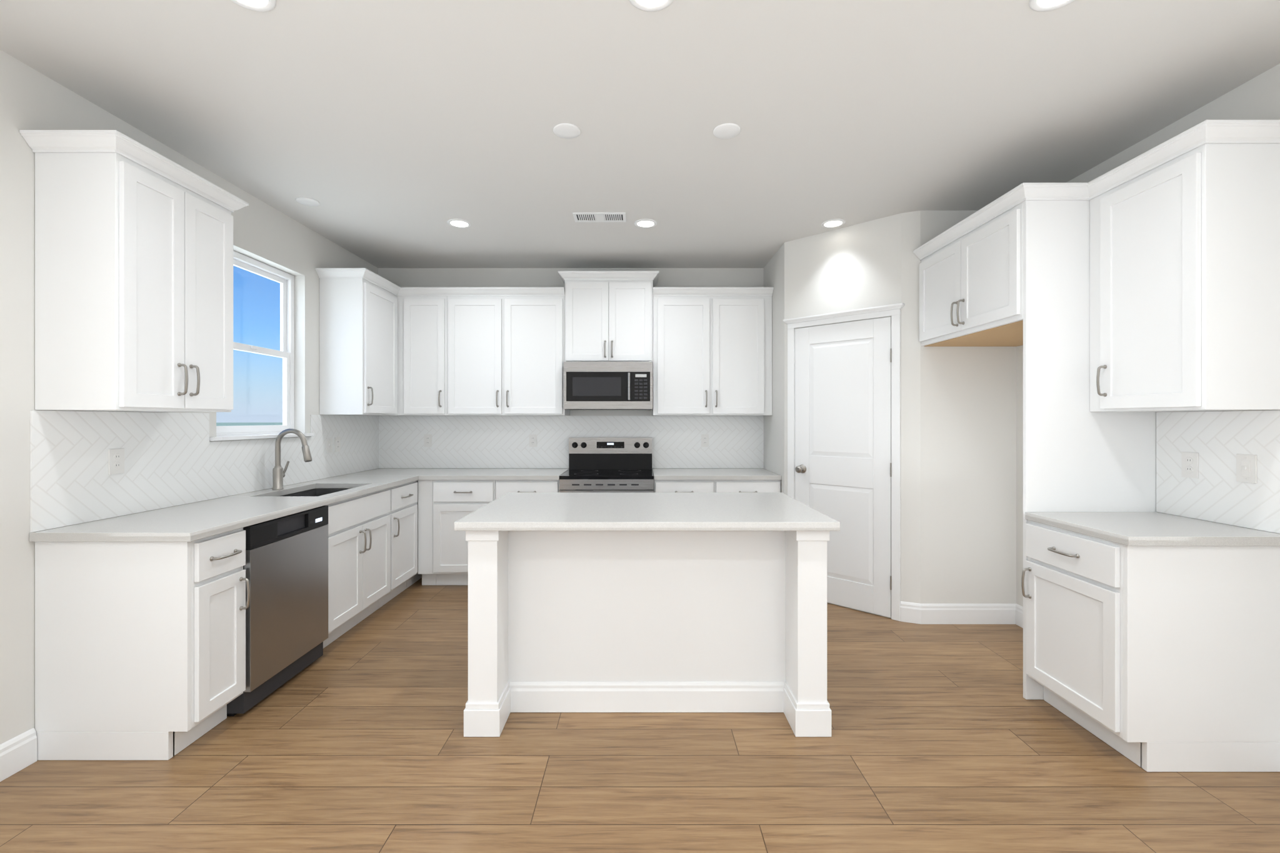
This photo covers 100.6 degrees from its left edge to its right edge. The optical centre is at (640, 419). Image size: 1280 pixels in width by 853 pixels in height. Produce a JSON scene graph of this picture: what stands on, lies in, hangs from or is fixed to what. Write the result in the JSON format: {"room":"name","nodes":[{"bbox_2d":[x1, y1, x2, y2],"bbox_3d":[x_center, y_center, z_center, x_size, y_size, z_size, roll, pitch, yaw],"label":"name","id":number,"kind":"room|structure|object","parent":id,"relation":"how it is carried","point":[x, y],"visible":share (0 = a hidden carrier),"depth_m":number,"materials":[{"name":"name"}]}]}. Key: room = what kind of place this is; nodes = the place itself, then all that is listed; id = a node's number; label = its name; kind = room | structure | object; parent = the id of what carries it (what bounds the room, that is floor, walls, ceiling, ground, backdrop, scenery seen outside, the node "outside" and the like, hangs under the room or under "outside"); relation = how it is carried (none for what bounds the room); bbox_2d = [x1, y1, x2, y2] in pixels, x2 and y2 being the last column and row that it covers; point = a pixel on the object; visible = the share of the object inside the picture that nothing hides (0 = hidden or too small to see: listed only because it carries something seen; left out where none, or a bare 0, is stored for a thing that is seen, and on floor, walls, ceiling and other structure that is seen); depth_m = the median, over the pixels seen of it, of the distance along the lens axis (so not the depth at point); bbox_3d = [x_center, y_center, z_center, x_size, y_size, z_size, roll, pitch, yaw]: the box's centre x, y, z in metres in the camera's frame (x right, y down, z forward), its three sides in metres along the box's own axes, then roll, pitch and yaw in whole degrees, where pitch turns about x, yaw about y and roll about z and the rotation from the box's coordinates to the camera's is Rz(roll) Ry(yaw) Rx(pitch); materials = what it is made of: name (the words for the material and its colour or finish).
{"room":"kitchen","nodes":[
{"label":"kitchen","id":0,"kind":"room"},
{"bbox_2d":[0,0,1279,268],"bbox_3d":[0.045,-1.446,1.150,5.230,0.108,7.800,0,0,0],"label":"ceiling","id":1,"kind":"structure","parent":0,"point":[403,119],"depth_m":2.34,"materials":[{"name":"white paint"}]},
{"bbox_2d":[230,0,276,11],"bbox_3d":[-1.290,-1.397,1.735,0.164,0.006,0.164,0,0,0],"label":"recessed light","id":2,"kind":"object","parent":1,"relation":"in","point":[267,5],"visible":1,"depth_m":1.78,"materials":[{"name":"white plastic"}]},
{"bbox_2d":[446,218,471,228],"bbox_3d":[-1.290,-1.397,3.780,0.164,0.006,0.164,0,0,0],"label":"recessed light","id":3,"kind":"object","parent":1,"relation":"in","point":[457,223],"visible":1,"depth_m":3.77,"materials":[{"name":"white plastic"}]},
{"bbox_2d":[572,212,626,221],"bbox_3d":[-0.280,-1.396,3.660,0.360,0.007,0.160,0,0,0],"label":"ceiling vent","id":4,"kind":"object","parent":1,"relation":"attached to","point":[578,217],"depth_m":3.65,"materials":[{"name":"white metal"}]},
{"bbox_2d":[634,218,657,228],"bbox_3d":[0.036,-1.397,3.780,0.164,0.006,0.164,0,0,0],"label":"recessed light","id":5,"kind":"object","parent":1,"relation":"in","point":[644,223],"visible":1,"depth_m":3.77,"materials":[{"name":"white plastic"}]},
{"bbox_2d":[628,0,673,11],"bbox_3d":[0.036,-1.397,1.735,0.164,0.006,0.164,0,0,0],"label":"recessed light","id":6,"kind":"object","parent":1,"relation":"in","point":[650,4],"visible":1,"depth_m":1.78,"materials":[{"name":"white plastic"}]},
{"bbox_2d":[821,218,845,228],"bbox_3d":[1.370,-1.397,3.780,0.164,0.006,0.164,0,0,0],"label":"recessed light","id":7,"kind":"object","parent":1,"relation":"in","point":[829,224],"visible":1,"depth_m":3.77,"materials":[{"name":"white plastic"}]},
{"bbox_2d":[1028,0,1074,11],"bbox_3d":[1.370,-1.397,1.735,0.164,0.006,0.164,0,0,0],"label":"recessed light","id":8,"kind":"object","parent":1,"relation":"in","point":[1046,4],"visible":1,"depth_m":1.78,"materials":[{"name":"white plastic"}]},
{"bbox_2d":[0,578,1279,852],"bbox_3d":[0.045,1.400,1.150,5.230,0.080,7.800,0,0,0],"label":"floor","id":9,"kind":"structure","parent":0,"point":[935,745],"depth_m":2.04,"materials":[{"name":"brown wood"}]},
{"bbox_2d":[226,505,328,716],"bbox_3d":[-2.079,0.922,2.726,0.601,0.872,0.605,0,0,0],"label":"dishwasher","id":10,"kind":"object","parent":9,"relation":"on","point":[286,566],"visible":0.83,"depth_m":2.65,"materials":[{"name":"silver metal"}]},
{"bbox_2d":[29,468,781,760],"bbox_3d":[-0.643,0.902,3.499,3.550,0.913,2.798,0,0,0],"label":"base cabinet","id":11,"kind":"object","parent":9,"relation":"on","point":[140,617],"visible":0.69,"depth_m":2.18,"materials":[{"name":"painted wood"},{"name":"quartz"}]},
{"bbox_2d":[271,428,312,489],"bbox_3d":[-2.242,0.250,3.437,0.248,0.390,0.095,0,0,0],"label":"faucet","id":12,"kind":"object","parent":11,"relation":"on","point":[278,473],"visible":1,"depth_m":3.41,"materials":[{"name":"grey metal"}]},
{"bbox_2d":[280,488,348,496],"bbox_3d":[-2.085,0.586,3.420,0.424,0.204,0.664,0,0,0],"label":"sink","id":13,"kind":"object","parent":11,"relation":"in","point":[314,492],"visible":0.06,"depth_m":3.74,"materials":[{"name":"silver metal"}]},
{"bbox_2d":[559,437,653,492],"bbox_3d":[-0.273,0.759,4.539,0.754,1.199,0.699,0,0,0],"label":"range","id":14,"kind":"object","parent":9,"relation":"on","point":[596,464],"visible":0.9,"depth_m":4.81,"materials":[{"name":"silver metal"}]},
{"bbox_2d":[454,492,839,736],"bbox_3d":[0.028,0.896,2.720,1.635,0.926,0.941,0,0,0],"label":"kitchen island","id":15,"kind":"object","parent":9,"relation":"on","point":[578,602],"visible":1,"depth_m":2.48,"materials":[{"name":"white wood"}]},
{"bbox_2d":[913,120,1279,771],"bbox_3d":[2.160,0.115,2.773,0.697,2.489,1.550,0,0,0],"label":"tall cabinet","id":16,"kind":"object","parent":9,"relation":"on","point":[1148,285],"visible":1,"depth_m":2.20,"materials":[{"name":"white wood"}]},
{"bbox_2d":[0,49,1279,744],"bbox_3d":[0.045,-0.020,1.150,5.230,2.760,7.800,0,0,0],"label":"wall","id":17,"kind":"structure","parent":0,"point":[962,407],"depth_m":3.55,"materials":[{"name":"white paint"}]},
{"bbox_2d":[209,250,314,441],"bbox_3d":[-2.470,-0.460,3.430,0.170,1.156,0.906,0,0,0],"label":"window","id":18,"kind":"structure","parent":17,"relation":"in","point":[286,280],"depth_m":3.71,"materials":[{"name":"white plastic"}]},
{"bbox_2d":[19,130,773,415],"bbox_3d":[-0.643,-0.652,3.483,3.550,1.225,2.830,0,0,0],"label":"upper cabinet","id":19,"kind":"object","parent":17,"relation":"attached to","point":[134,247],"visible":1,"depth_m":4.00,"materials":[{"name":"white wood"}]},
{"bbox_2d":[563,361,652,409],"bbox_3d":[-0.273,-0.291,4.664,0.750,0.399,0.468,0,0,0],"label":"microwave","id":20,"kind":"object","parent":19,"relation":"attached to","point":[588,385],"visible":1,"depth_m":4.47,"materials":[{"name":"silver metal"}]},
{"bbox_2d":[0,601,1023,781],"bbox_3d":[0.045,1.293,0.510,4.929,0.134,6.199,0,0,0],"label":"baseboard","id":21,"kind":"structure","parent":17,"relation":"attached to","point":[19,752],"depth_m":3.54,"materials":[{"name":"white wood"}]},
{"bbox_2d":[30,410,1279,533],"bbox_3d":[0.045,0.203,3.465,4.928,0.483,2.869,0,0,0],"label":"backsplash","id":22,"kind":"structure","parent":17,"relation":"attached to","point":[170,460],"depth_m":2.77,"materials":[{"name":"tile"}]},
{"bbox_2d":[108,448,124,474],"bbox_3d":[-2.406,0.190,2.440,0.008,0.115,0.070,0,0,0],"label":"outlet","id":23,"kind":"object","parent":22,"relation":"attached to","point":[115,456],"visible":1,"depth_m":2.44,"materials":[{"name":"white plastic"}]},
{"bbox_2d":[326,437,332,453],"bbox_3d":[-2.403,0.195,4.110,0.015,0.115,0.070,0,0,0],"label":"switch","id":24,"kind":"object","parent":22,"relation":"attached to","point":[329,440],"visible":1,"depth_m":4.10,"materials":[{"name":"white plastic"}]},
{"bbox_2d":[334,436,340,451],"bbox_3d":[-2.406,0.195,4.220,0.008,0.115,0.070,0,0,0],"label":"outlet","id":25,"kind":"object","parent":22,"relation":"attached to","point":[337,440],"visible":1,"depth_m":4.21,"materials":[{"name":"white plastic"}]},
{"bbox_2d":[424,434,431,446],"bbox_3d":[-1.956,0.190,4.886,0.070,0.115,0.008,0,0,0],"label":"outlet","id":26,"kind":"object","parent":22,"relation":"attached to","point":[427,437],"visible":1,"depth_m":4.88,"materials":[{"name":"white plastic"}]},
{"bbox_2d":[529,434,536,446],"bbox_3d":[-0.990,0.190,4.886,0.070,0.115,0.008,0,0,0],"label":"outlet","id":27,"kind":"object","parent":22,"relation":"attached to","point":[532,437],"visible":1,"depth_m":4.88,"materials":[{"name":"white plastic"}]},
{"bbox_2d":[701,434,708,446],"bbox_3d":[0.593,0.190,4.886,0.070,0.115,0.008,0,0,0],"label":"outlet","id":28,"kind":"object","parent":22,"relation":"attached to","point":[704,437],"visible":1,"depth_m":4.88,"materials":[{"name":"white plastic"}]},
{"bbox_2d":[1181,451,1198,478],"bbox_3d":[2.496,0.205,2.415,0.008,0.115,0.070,0,0,0],"label":"outlet","id":29,"kind":"object","parent":22,"relation":"attached to","point":[1189,460],"visible":1,"depth_m":2.41,"materials":[{"name":"white plastic"}]},
{"bbox_2d":[1236,453,1256,483],"bbox_3d":[2.493,0.200,2.190,0.015,0.115,0.070,0,0,0],"label":"switch","id":30,"kind":"object","parent":22,"relation":"attached to","point":[1246,464],"visible":1,"depth_m":2.19,"materials":[{"name":"white plastic"}]},
{"bbox_2d":[795,316,891,617],"bbox_3d":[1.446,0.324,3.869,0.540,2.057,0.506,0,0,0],"label":"pantry door","id":31,"kind":"structure","parent":17,"relation":"in","point":[843,464],"depth_m":3.82,"materials":[{"name":"white wood"}]},
{"bbox_2d":[783,303,904,621],"bbox_3d":[1.445,0.288,3.864,0.878,2.142,0.044,0,0,43],"label":"door frame","id":32,"kind":"structure","parent":17,"relation":"in","point":[895,314],"depth_m":3.62,"materials":[{"name":"white wood"}]}
]}

